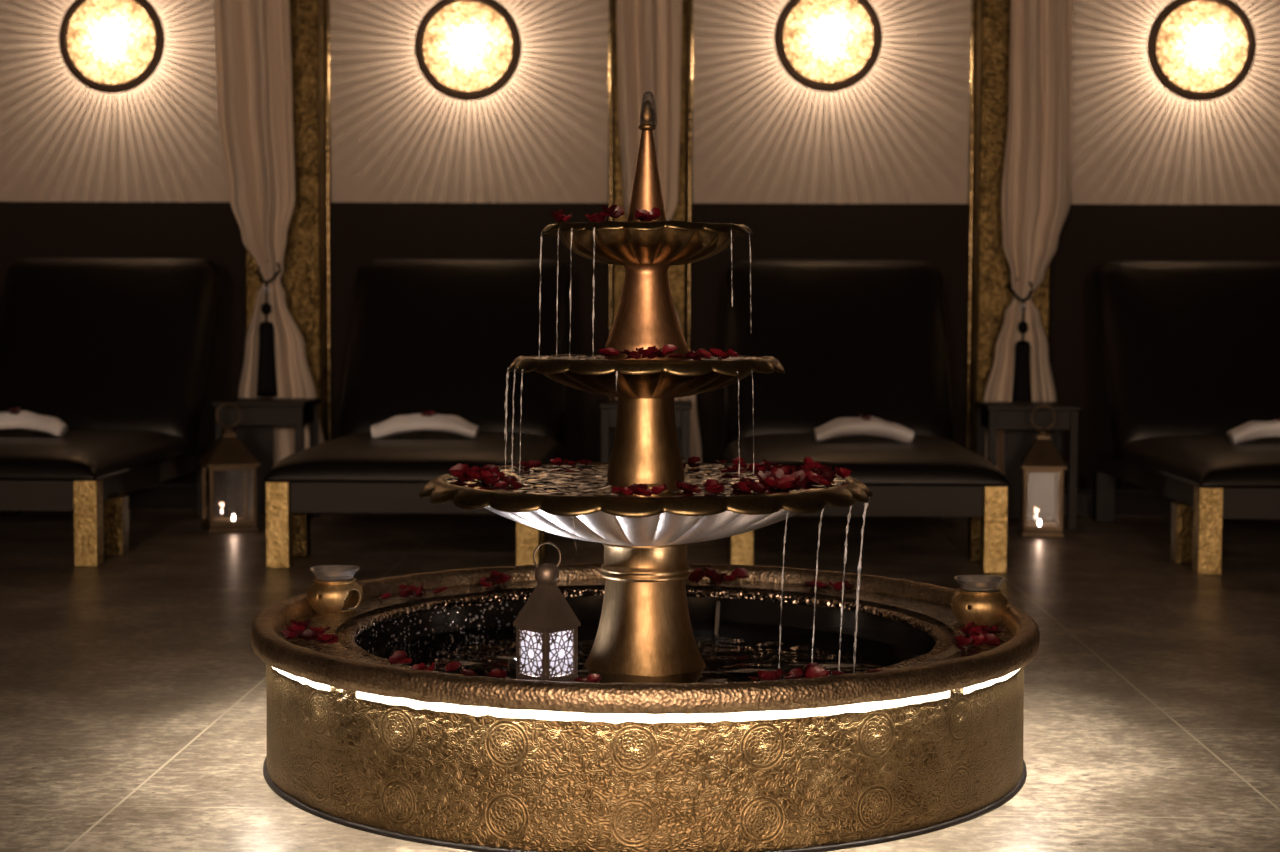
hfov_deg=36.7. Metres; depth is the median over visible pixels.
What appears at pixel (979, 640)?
rose petal
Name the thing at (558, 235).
water stream
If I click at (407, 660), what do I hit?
rose petal
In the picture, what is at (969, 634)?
rose petal
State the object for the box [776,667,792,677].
rose petal
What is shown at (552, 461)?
rose petal
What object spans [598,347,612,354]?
rose petal
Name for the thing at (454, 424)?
towel
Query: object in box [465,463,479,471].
rose petal
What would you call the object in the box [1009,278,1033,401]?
tassel
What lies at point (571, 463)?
rose petal
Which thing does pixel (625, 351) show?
rose petal
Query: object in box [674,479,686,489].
rose petal
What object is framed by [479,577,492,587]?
rose petal
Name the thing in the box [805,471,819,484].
rose petal
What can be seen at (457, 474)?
rose petal
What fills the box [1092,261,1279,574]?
lounger
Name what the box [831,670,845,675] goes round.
rose petal
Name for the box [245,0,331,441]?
column
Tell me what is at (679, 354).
rose petal
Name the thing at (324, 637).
rose petal
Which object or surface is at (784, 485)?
rose petal
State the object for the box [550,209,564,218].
rose petal
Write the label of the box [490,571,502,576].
rose petal
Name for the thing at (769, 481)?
rose petal
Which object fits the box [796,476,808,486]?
rose petal
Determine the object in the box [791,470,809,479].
rose petal
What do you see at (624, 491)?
rose petal
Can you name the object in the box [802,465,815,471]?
rose petal
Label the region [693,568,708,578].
rose petal
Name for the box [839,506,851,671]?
water stream
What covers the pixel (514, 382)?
water stream
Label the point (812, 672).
rose petal
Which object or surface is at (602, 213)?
rose petal
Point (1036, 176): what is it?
curtain
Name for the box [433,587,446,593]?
rose petal
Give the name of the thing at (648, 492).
rose petal
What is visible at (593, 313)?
water stream
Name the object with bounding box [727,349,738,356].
rose petal
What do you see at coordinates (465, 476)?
rose petal
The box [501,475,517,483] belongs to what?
rose petal
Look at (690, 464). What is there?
rose petal
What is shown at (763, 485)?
rose petal
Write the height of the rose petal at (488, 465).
0.024 m
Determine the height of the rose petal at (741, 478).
0.016 m
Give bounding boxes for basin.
[251,562,1039,851]
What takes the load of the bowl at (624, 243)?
on the fountain
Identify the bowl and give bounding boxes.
[418,462,873,545]
[507,354,784,398]
[541,221,752,265]
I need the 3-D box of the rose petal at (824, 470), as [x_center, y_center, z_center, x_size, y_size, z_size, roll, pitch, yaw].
[0.434,0.107,4.516,0.032,0.017,0.033,2,4,27]
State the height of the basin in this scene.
0.343 m
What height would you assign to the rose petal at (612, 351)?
0.018 m
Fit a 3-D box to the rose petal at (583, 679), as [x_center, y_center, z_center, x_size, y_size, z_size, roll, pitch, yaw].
[-0.114,0.493,3.715,0.030,0.015,0.027,0,3,3]
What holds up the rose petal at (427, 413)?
on the towel at (454, 424)
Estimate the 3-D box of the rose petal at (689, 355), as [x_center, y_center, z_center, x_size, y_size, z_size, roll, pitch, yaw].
[0.119,-0.158,4.336,0.039,0.019,0.038,0,3,-9]
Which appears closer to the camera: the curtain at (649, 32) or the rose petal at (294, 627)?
the rose petal at (294, 627)
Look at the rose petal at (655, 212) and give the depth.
4.34 m
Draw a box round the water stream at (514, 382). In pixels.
[511,382,514,467]
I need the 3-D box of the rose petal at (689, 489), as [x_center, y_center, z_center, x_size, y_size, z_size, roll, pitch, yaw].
[0.117,0.136,4.084,0.031,0.014,0.032,1,3,15]
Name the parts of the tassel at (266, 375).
cord, tieback cord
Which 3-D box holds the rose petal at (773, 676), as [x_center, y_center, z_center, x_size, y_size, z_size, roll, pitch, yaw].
[0.245,0.498,3.758,0.046,0.028,0.048,1,3,8]
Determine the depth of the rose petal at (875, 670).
3.90 m
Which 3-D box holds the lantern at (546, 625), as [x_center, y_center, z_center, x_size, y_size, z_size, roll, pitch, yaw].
[-0.185,0.372,3.843,0.095,0.284,0.095,4,5,44]
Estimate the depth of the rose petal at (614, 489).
4.07 m
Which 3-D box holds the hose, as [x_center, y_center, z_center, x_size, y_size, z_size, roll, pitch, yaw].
[0.228,0.551,4.810,0.129,0.129,0.687,-1,3,-13]
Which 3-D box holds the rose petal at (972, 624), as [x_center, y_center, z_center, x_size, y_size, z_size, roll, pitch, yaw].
[0.742,0.461,4.393,0.036,0.031,0.044,-1,4,-26]
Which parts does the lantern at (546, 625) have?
post, fretwork panel, frosted pane, post, ring handle, frosted pane, fretwork panel, post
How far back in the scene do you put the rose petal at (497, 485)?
4.21 m
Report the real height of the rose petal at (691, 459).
0.019 m
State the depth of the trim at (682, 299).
10.10 m
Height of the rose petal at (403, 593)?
0.021 m
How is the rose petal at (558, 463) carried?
on the fountain
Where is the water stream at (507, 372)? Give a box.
[505,372,508,471]
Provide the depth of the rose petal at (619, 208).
4.32 m
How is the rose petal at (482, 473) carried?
on the fountain
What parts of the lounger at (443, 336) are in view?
leg, leg, leg, seat, backrest, leg, leg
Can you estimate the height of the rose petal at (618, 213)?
0.024 m
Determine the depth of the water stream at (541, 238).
4.48 m
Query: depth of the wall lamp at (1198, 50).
10.01 m
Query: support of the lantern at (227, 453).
on the floor
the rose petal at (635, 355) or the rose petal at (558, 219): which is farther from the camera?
the rose petal at (558, 219)
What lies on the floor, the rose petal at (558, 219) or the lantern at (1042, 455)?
the lantern at (1042, 455)
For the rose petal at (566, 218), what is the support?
on the fountain
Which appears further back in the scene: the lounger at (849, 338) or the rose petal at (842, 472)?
the lounger at (849, 338)
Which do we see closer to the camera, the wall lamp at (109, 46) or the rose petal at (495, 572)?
the rose petal at (495, 572)
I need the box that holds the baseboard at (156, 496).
[123,484,1178,515]
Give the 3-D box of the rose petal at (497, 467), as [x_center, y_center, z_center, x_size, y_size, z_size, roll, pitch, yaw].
[-0.346,0.106,4.504,0.034,0.026,0.037,3,4,38]
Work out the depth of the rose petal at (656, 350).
4.27 m
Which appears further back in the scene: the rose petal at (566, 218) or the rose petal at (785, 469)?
the rose petal at (785, 469)
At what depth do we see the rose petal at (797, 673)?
3.81 m
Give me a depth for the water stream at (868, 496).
4.49 m
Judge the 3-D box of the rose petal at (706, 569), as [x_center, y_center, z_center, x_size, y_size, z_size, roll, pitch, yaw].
[0.198,0.404,5.314,0.038,0.030,0.038,-1,3,-14]
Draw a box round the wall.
[0,0,1279,204]
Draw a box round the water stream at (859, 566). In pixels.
[853,498,869,646]
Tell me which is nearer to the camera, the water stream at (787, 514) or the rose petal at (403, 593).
the water stream at (787, 514)
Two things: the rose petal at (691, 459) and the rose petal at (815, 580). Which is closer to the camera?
the rose petal at (691, 459)
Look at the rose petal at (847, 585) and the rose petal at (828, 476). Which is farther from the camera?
the rose petal at (847, 585)
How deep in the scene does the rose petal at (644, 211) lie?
4.35 m
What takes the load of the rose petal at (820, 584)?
on the fountain
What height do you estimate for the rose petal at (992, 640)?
0.033 m
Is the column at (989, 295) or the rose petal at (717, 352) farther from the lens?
the column at (989, 295)
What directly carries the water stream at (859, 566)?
on the fountain
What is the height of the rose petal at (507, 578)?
0.023 m
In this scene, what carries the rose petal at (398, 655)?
on the fountain
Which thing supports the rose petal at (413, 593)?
on the fountain
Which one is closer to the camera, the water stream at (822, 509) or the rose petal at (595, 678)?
the rose petal at (595, 678)
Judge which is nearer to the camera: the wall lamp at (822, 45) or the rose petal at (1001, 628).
the rose petal at (1001, 628)
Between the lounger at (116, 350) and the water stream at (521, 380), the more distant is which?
the lounger at (116, 350)
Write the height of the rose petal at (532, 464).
0.020 m
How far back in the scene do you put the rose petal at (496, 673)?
3.79 m
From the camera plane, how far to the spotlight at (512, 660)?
4.55 m
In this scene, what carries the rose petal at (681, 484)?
on the fountain
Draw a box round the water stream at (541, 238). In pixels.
[539,238,541,344]
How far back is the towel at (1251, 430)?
8.44 m
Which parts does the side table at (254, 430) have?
leg, leg, panel, leg, leg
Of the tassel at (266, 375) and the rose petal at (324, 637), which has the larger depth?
the tassel at (266, 375)
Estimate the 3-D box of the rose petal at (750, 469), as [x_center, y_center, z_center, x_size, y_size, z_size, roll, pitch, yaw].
[0.271,0.106,4.666,0.032,0.019,0.030,1,4,18]
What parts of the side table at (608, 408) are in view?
leg, leg, panel, leg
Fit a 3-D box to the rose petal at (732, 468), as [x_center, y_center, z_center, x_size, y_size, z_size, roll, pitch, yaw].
[0.211,0.105,4.644,0.034,0.015,0.035,3,4,41]
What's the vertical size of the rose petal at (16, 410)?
0.038 m
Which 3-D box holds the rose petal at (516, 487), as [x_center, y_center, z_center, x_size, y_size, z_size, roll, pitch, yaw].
[-0.267,0.134,4.193,0.037,0.017,0.038,1,4,16]
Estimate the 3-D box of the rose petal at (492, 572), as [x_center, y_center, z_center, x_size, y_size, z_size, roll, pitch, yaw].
[-0.385,0.411,5.201,0.041,0.040,0.046,-1,4,-18]
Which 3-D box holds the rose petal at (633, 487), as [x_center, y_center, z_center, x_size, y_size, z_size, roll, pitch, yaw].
[-0.007,0.131,4.071,0.038,0.024,0.039,2,4,30]
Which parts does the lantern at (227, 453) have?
post, glass pane, post, frame rail, ring handle, frame rail, post, glass pane, post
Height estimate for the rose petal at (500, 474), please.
0.022 m
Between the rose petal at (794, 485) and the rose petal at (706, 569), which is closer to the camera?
the rose petal at (794, 485)
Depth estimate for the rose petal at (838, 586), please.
5.11 m
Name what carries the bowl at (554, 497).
on the fountain
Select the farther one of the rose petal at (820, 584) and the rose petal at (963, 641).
the rose petal at (820, 584)
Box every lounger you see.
[0,257,220,566]
[264,258,570,567]
[724,260,1008,572]
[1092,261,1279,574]
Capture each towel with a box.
[0,410,67,435]
[371,413,478,438]
[814,417,913,442]
[1227,420,1279,443]
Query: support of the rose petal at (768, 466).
on the fountain
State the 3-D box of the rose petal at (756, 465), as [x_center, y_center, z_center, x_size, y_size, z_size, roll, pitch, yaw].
[0.284,0.098,4.764,0.029,0.014,0.027,-1,4,-23]
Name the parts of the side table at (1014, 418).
leg, leg, panel, leg, leg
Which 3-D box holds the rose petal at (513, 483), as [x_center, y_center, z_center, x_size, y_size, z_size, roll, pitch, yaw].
[-0.266,0.126,4.196,0.029,0.018,0.028,-1,3,-13]
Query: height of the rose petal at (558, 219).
0.023 m
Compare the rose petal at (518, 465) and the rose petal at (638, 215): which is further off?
the rose petal at (518, 465)
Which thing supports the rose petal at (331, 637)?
on the fountain
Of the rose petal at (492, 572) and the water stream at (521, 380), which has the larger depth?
the rose petal at (492, 572)
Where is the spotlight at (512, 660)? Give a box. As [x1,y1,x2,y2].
[508,656,515,678]
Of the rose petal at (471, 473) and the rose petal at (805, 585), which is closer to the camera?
the rose petal at (471, 473)
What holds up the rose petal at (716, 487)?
on the fountain
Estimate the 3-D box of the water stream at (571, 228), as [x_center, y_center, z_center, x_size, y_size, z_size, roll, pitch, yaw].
[-0.154,-0.295,4.312,0.005,0.293,0.010,3,5,44]
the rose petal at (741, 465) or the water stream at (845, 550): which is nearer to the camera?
the water stream at (845, 550)
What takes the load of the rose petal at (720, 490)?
on the fountain
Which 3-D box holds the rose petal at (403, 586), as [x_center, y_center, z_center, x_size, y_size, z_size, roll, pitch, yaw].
[-0.619,0.424,5.068,0.033,0.017,0.034,-1,4,-19]
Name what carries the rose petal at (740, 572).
on the fountain
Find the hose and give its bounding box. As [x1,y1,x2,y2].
[712,601,752,681]
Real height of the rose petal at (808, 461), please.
0.031 m
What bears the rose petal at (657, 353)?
on the fountain
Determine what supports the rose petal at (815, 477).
on the fountain
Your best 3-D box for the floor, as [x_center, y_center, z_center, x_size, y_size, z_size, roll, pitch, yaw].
[-0.031,0.920,2.960,14.000,0.100,14.800,0,3,1]
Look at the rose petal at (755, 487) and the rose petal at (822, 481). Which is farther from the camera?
the rose petal at (822, 481)
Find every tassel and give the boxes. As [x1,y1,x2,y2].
[256,260,280,396]
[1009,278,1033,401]
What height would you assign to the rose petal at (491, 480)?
0.023 m
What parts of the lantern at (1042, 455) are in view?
post, post, frame rail, frame rail, ring handle, post, glass pane, post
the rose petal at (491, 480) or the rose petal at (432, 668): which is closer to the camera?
the rose petal at (432, 668)
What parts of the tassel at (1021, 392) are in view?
tieback cord, cord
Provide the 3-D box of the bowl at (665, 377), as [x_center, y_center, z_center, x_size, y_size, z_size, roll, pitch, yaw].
[0.016,-0.115,4.501,0.644,0.096,0.650,0,3,1]
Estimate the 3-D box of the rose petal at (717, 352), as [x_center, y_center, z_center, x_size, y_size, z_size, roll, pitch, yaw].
[0.177,-0.165,4.337,0.036,0.024,0.036,2,4,34]
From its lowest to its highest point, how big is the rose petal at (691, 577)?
0.035 m
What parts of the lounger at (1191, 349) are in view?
leg, rail, leg, backrest, seat, leg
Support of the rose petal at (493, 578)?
on the fountain
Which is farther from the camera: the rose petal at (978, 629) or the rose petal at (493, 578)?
the rose petal at (493, 578)
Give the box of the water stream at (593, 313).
[592,227,594,344]
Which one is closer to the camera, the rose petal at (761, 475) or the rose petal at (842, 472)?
the rose petal at (761, 475)
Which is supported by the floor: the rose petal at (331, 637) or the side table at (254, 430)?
the side table at (254, 430)
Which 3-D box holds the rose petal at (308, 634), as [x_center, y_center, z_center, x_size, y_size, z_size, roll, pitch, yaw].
[-0.740,0.469,4.326,0.040,0.021,0.040,3,4,36]
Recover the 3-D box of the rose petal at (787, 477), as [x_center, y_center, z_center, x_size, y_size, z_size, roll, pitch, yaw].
[0.323,0.122,4.253,0.040,0.025,0.040,3,5,42]
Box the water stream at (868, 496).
[854,496,868,667]
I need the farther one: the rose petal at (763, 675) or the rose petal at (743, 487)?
the rose petal at (743, 487)
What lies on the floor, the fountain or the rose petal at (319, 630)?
the fountain
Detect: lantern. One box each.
[198,403,259,532]
[513,542,580,681]
[1019,405,1066,536]
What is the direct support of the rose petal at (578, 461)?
on the fountain
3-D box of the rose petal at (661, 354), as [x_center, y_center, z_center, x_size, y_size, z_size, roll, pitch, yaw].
[0.047,-0.162,4.337,0.030,0.019,0.030,0,3,2]
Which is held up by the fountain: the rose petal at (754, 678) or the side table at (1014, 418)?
the rose petal at (754, 678)
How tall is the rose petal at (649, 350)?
0.024 m
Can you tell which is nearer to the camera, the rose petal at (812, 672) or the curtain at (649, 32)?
the rose petal at (812, 672)
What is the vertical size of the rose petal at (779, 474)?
0.034 m
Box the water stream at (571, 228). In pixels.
[569,228,572,335]
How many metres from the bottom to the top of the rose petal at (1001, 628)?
0.027 m
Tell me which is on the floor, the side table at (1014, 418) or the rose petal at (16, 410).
the side table at (1014, 418)
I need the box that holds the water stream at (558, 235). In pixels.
[556,235,558,350]
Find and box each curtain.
[214,0,323,464]
[616,0,701,462]
[984,0,1072,473]
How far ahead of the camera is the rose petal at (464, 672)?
3.82 m
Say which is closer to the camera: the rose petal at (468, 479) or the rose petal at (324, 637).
the rose petal at (324, 637)
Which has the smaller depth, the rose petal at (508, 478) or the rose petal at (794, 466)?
the rose petal at (508, 478)
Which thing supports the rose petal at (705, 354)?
on the fountain
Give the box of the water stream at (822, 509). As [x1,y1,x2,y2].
[812,509,822,662]
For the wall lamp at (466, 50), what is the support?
attached to the wall
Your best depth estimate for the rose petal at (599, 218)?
4.33 m
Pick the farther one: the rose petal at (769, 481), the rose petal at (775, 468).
the rose petal at (775, 468)
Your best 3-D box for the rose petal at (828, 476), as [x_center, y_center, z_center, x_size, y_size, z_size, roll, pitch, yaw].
[0.432,0.114,4.405,0.039,0.030,0.041,-2,4,-33]
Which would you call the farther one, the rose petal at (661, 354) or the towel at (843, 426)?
the towel at (843, 426)
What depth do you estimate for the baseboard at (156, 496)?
10.11 m
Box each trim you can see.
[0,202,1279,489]
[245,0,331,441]
[608,0,692,399]
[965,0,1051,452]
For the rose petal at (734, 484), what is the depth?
4.26 m
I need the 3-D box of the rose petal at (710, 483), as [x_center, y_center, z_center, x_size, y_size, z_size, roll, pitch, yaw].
[0.161,0.126,4.173,0.036,0.023,0.036,0,3,-5]
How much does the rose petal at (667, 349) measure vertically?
0.024 m
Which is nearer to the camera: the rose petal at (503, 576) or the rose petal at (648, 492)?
the rose petal at (648, 492)
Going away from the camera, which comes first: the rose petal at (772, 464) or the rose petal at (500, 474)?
the rose petal at (500, 474)
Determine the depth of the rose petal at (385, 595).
4.95 m
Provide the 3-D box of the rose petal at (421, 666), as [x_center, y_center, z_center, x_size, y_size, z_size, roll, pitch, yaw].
[-0.445,0.486,3.849,0.034,0.025,0.031,3,4,34]
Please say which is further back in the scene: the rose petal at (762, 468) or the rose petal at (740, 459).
the rose petal at (740, 459)
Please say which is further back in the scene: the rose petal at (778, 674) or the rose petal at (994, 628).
the rose petal at (994, 628)
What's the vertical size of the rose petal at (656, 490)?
0.024 m
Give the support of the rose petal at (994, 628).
on the fountain
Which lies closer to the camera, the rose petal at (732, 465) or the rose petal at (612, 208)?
the rose petal at (612, 208)
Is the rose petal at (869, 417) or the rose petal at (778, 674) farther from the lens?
the rose petal at (869, 417)
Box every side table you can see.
[212,398,320,516]
[599,400,691,461]
[975,402,1080,529]
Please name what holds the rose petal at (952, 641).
on the fountain
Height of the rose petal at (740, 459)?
0.019 m
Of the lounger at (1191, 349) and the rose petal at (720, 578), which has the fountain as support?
the rose petal at (720, 578)
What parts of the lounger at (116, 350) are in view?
leg, leg, seat, backrest, leg, rail, leg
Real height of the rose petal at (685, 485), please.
0.016 m
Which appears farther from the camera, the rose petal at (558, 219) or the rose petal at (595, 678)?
the rose petal at (558, 219)
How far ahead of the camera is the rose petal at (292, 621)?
4.43 m
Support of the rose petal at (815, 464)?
on the fountain
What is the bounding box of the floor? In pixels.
[0,509,1279,851]
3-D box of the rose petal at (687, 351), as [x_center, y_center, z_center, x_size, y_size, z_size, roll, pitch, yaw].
[0.122,-0.158,4.339,0.036,0.026,0.040,1,3,15]
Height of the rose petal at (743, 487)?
0.025 m
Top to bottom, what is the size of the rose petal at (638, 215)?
0.015 m
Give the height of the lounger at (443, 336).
1.312 m
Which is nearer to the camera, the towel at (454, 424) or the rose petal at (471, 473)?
the rose petal at (471, 473)
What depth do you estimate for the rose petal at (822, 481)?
4.30 m
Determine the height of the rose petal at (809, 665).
0.023 m
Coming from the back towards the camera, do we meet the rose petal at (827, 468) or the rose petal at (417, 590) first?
the rose petal at (417, 590)
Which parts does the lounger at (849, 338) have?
leg, leg, backrest, seat, leg, leg, leg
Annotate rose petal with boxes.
[8,407,20,414]
[280,628,299,639]
[285,624,304,634]
[289,618,311,625]
[299,629,318,639]
[308,627,324,633]
[314,636,334,643]
[317,634,337,643]
[378,593,390,598]
[389,650,406,664]
[397,658,411,663]
[398,584,409,589]
[399,588,412,597]
[406,583,423,594]
[409,592,425,595]
[411,663,425,669]
[421,410,435,416]
[428,662,435,670]
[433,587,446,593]
[444,661,461,671]
[449,463,467,475]
[451,471,464,477]
[458,474,471,479]
[460,669,476,675]
[462,478,476,481]
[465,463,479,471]
[466,470,482,479]
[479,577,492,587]
[480,471,493,476]
[482,464,500,471]
[483,476,501,484]
[485,466,498,470]
[485,575,499,582]
[485,668,506,678]
[490,472,504,480]
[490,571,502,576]
[490,571,503,584]
[494,481,508,487]
[498,575,509,583]
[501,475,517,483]
[501,574,512,579]
[508,484,525,490]
[510,480,523,486]
[517,464,529,471]
[526,460,541,468]
[549,458,561,464]
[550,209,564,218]
[553,213,565,221]
[554,459,567,465]
[562,213,571,221]
[564,459,576,466]
[573,677,588,681]
[577,460,591,462]
[587,674,601,682]
[593,215,605,221]
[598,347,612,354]
[599,210,616,216]
[601,204,617,212]
[604,348,618,355]
[610,209,620,217]
[611,486,622,493]
[614,204,622,215]
[619,350,632,354]
[620,486,632,495]
[628,483,647,493]
[629,351,640,358]
[634,212,647,219]
[635,208,650,219]
[636,487,651,495]
[639,346,655,355]
[641,348,659,357]
[646,207,660,219]
[647,348,661,358]
[651,484,666,494]
[656,351,665,357]
[662,344,677,354]
[668,353,682,357]
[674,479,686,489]
[679,483,690,491]
[681,484,698,488]
[684,352,700,359]
[686,350,701,359]
[687,456,700,462]
[687,462,699,467]
[688,487,701,492]
[688,570,702,583]
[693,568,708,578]
[697,349,710,358]
[704,486,718,490]
[704,567,717,578]
[706,479,722,486]
[708,485,723,492]
[709,348,725,357]
[712,573,726,582]
[718,351,731,359]
[721,467,736,472]
[724,575,737,581]
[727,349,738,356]
[727,464,738,472]
[731,480,748,487]
[731,568,748,577]
[732,457,742,463]
[732,459,747,467]
[738,481,751,492]
[740,477,755,481]
[746,467,758,472]
[748,463,760,467]
[749,676,760,680]
[750,483,767,492]
[755,482,770,488]
[756,466,765,470]
[757,470,775,483]
[757,670,775,679]
[761,674,777,680]
[765,462,778,470]
[765,477,780,486]
[771,463,783,466]
[771,467,783,472]
[772,471,785,478]
[775,481,793,489]
[775,671,781,679]
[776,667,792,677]
[779,475,795,482]
[781,467,789,473]
[784,465,796,472]
[785,668,802,678]
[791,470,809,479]
[793,484,801,488]
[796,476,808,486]
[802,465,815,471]
[802,584,817,587]
[804,457,820,465]
[804,579,818,584]
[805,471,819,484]
[805,663,825,668]
[805,666,828,677]
[810,463,824,467]
[811,472,824,479]
[811,581,826,587]
[818,466,830,474]
[818,478,831,485]
[819,468,831,472]
[820,470,837,481]
[829,581,843,591]
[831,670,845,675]
[835,466,850,477]
[841,580,854,589]
[859,413,872,419]
[866,669,883,672]
[951,640,965,650]
[954,635,975,646]
[958,621,974,634]
[967,626,981,635]
[969,625,987,634]
[971,634,987,646]
[975,625,996,633]
[982,633,1000,646]
[989,623,998,630]
[994,625,1004,634]
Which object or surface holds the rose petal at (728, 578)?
on the fountain
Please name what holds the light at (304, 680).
on the fountain
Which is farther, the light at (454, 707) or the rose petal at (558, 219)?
the rose petal at (558, 219)
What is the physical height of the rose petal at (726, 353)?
0.023 m
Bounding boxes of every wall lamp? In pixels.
[59,0,164,92]
[414,0,521,100]
[774,0,881,91]
[1147,0,1255,100]
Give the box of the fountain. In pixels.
[251,91,1039,851]
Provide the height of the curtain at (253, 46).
3.420 m
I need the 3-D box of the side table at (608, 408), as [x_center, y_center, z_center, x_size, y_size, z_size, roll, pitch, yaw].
[0.030,0.180,9.548,0.450,0.600,0.420,0,3,1]
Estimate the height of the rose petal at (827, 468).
0.026 m
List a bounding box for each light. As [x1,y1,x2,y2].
[272,667,1017,693]
[356,691,949,723]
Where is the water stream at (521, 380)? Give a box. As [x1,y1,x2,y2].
[519,380,522,481]
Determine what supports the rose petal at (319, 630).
on the fountain
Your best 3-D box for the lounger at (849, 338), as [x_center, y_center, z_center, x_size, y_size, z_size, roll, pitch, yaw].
[0.951,-0.129,8.816,1.110,1.312,2.209,0,3,1]
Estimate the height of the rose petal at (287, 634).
0.028 m
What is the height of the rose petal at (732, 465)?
0.020 m
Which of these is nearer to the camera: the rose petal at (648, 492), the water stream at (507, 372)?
the rose petal at (648, 492)
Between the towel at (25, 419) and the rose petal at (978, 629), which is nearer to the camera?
the rose petal at (978, 629)
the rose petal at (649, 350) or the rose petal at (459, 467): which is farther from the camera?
the rose petal at (459, 467)
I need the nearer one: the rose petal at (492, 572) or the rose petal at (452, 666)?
the rose petal at (452, 666)
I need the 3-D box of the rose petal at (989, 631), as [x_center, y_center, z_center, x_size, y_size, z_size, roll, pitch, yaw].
[0.789,0.464,4.391,0.049,0.027,0.047,2,4,25]
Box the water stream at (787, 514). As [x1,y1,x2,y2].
[778,514,787,665]
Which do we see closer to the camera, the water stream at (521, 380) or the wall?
the water stream at (521, 380)

